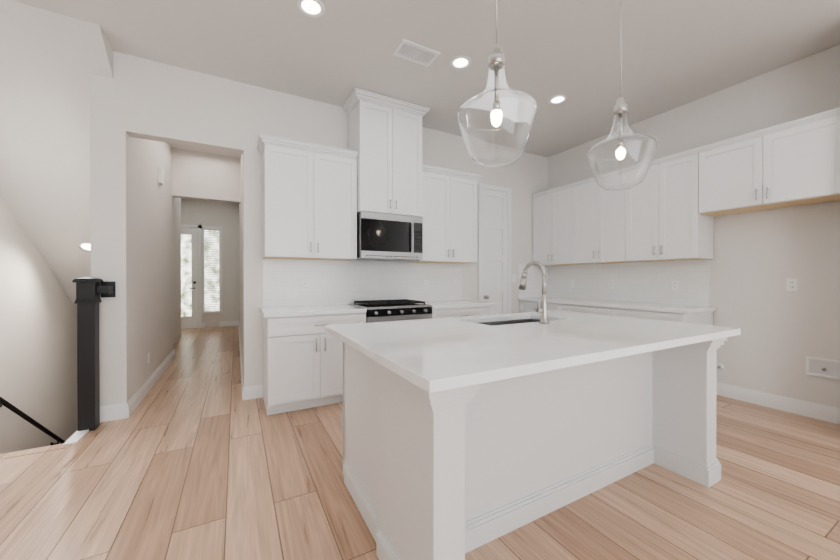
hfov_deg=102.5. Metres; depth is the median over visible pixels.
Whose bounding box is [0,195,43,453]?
wall
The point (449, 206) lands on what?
upper cabinet
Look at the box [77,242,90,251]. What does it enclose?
light
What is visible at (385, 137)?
upper cabinet
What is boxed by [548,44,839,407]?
wall
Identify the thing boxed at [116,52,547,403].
wall
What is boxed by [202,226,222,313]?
window blinds
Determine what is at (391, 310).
range
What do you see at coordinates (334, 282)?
backsplash
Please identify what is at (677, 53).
ceiling
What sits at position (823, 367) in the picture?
outlet box
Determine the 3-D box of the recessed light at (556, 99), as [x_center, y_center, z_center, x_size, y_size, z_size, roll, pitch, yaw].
[1.504,-1.967,3.682,0.194,0.006,0.194,0,0,-29]
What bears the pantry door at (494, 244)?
in the wall at (144, 114)
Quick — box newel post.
[72,276,115,430]
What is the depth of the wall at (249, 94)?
3.41 m
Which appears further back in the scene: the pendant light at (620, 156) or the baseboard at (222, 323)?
the baseboard at (222, 323)
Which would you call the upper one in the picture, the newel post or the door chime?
the door chime
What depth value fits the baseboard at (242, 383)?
4.00 m
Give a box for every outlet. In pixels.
[302,280,308,290]
[423,280,427,288]
[609,280,613,288]
[672,280,678,289]
[786,278,797,290]
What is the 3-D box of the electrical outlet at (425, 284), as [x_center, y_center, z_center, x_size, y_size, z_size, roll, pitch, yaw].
[0.077,0.057,4.366,0.072,0.116,0.007,0,0,-29]
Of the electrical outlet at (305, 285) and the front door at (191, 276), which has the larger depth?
the front door at (191, 276)
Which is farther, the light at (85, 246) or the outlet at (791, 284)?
the light at (85, 246)
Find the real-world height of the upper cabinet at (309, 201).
1.130 m
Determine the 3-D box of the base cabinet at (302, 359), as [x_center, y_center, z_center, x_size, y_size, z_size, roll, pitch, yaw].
[-0.363,0.739,3.761,2.545,0.920,0.651,0,0,-29]
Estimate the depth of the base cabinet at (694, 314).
3.78 m
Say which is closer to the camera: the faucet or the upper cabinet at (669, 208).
the faucet
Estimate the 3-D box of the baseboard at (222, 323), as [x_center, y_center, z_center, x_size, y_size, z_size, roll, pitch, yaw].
[-4.884,1.113,8.596,0.392,0.130,0.016,0,0,-29]
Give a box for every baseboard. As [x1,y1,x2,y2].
[124,349,174,418]
[219,321,237,326]
[238,321,244,400]
[716,382,839,424]
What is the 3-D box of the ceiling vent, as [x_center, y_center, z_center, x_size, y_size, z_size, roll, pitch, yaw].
[-0.031,-1.962,2.925,0.360,0.008,0.210,0,0,-29]
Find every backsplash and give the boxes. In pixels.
[262,258,461,306]
[518,264,545,298]
[546,259,708,305]
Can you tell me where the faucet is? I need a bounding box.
[519,261,548,323]
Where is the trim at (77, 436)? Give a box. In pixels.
[63,430,88,444]
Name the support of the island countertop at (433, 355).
on the kitchen island
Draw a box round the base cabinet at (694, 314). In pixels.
[519,297,716,325]
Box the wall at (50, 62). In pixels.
[0,0,112,307]
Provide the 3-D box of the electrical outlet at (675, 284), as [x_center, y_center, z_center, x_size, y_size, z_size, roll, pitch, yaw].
[2.922,0.059,3.860,0.007,0.116,0.072,0,0,-29]
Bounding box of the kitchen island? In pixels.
[343,337,726,559]
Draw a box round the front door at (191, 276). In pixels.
[181,224,201,328]
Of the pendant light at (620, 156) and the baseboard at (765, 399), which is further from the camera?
the baseboard at (765, 399)
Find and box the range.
[349,299,431,322]
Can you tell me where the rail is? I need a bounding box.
[0,397,65,445]
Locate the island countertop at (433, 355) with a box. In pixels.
[325,310,740,392]
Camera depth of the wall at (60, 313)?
2.90 m
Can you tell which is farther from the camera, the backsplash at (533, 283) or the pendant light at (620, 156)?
the backsplash at (533, 283)
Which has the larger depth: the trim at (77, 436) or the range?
the range
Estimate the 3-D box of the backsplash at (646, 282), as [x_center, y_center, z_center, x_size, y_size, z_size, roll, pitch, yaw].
[2.570,0.031,4.527,0.009,0.530,2.130,0,0,-29]
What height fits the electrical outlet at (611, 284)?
0.116 m
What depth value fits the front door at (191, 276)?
8.19 m
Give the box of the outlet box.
[806,356,839,379]
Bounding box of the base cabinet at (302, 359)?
[259,300,493,414]
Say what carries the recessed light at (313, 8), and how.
in the ceiling
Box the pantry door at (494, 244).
[478,183,510,314]
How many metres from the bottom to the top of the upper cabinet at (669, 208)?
1.110 m
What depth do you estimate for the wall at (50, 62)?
3.05 m
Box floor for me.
[0,326,839,559]
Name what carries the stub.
attached to the wall at (754, 253)
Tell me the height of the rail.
3.598 m
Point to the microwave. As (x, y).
(386, 237)
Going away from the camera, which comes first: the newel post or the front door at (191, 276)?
the newel post
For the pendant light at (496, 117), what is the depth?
1.54 m
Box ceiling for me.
[9,0,839,157]
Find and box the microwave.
[355,211,422,260]
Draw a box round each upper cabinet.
[257,133,357,260]
[342,88,429,216]
[407,164,481,263]
[532,107,839,265]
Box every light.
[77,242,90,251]
[297,0,324,17]
[450,56,470,69]
[457,0,537,167]
[548,95,566,104]
[587,0,656,190]
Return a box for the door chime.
[158,166,163,184]
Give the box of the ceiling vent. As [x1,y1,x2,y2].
[392,39,439,66]
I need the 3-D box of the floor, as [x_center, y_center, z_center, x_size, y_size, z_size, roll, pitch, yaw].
[0.226,1.323,3.534,8.220,0.254,14.200,0,0,-29]
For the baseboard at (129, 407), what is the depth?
3.52 m
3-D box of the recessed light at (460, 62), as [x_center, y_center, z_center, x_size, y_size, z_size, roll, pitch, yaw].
[0.367,-1.964,3.051,0.194,0.006,0.194,0,0,-29]
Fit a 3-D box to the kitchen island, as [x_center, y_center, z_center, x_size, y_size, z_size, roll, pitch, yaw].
[0.650,0.765,2.059,2.087,0.884,1.219,0,0,-29]
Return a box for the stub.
[717,363,723,369]

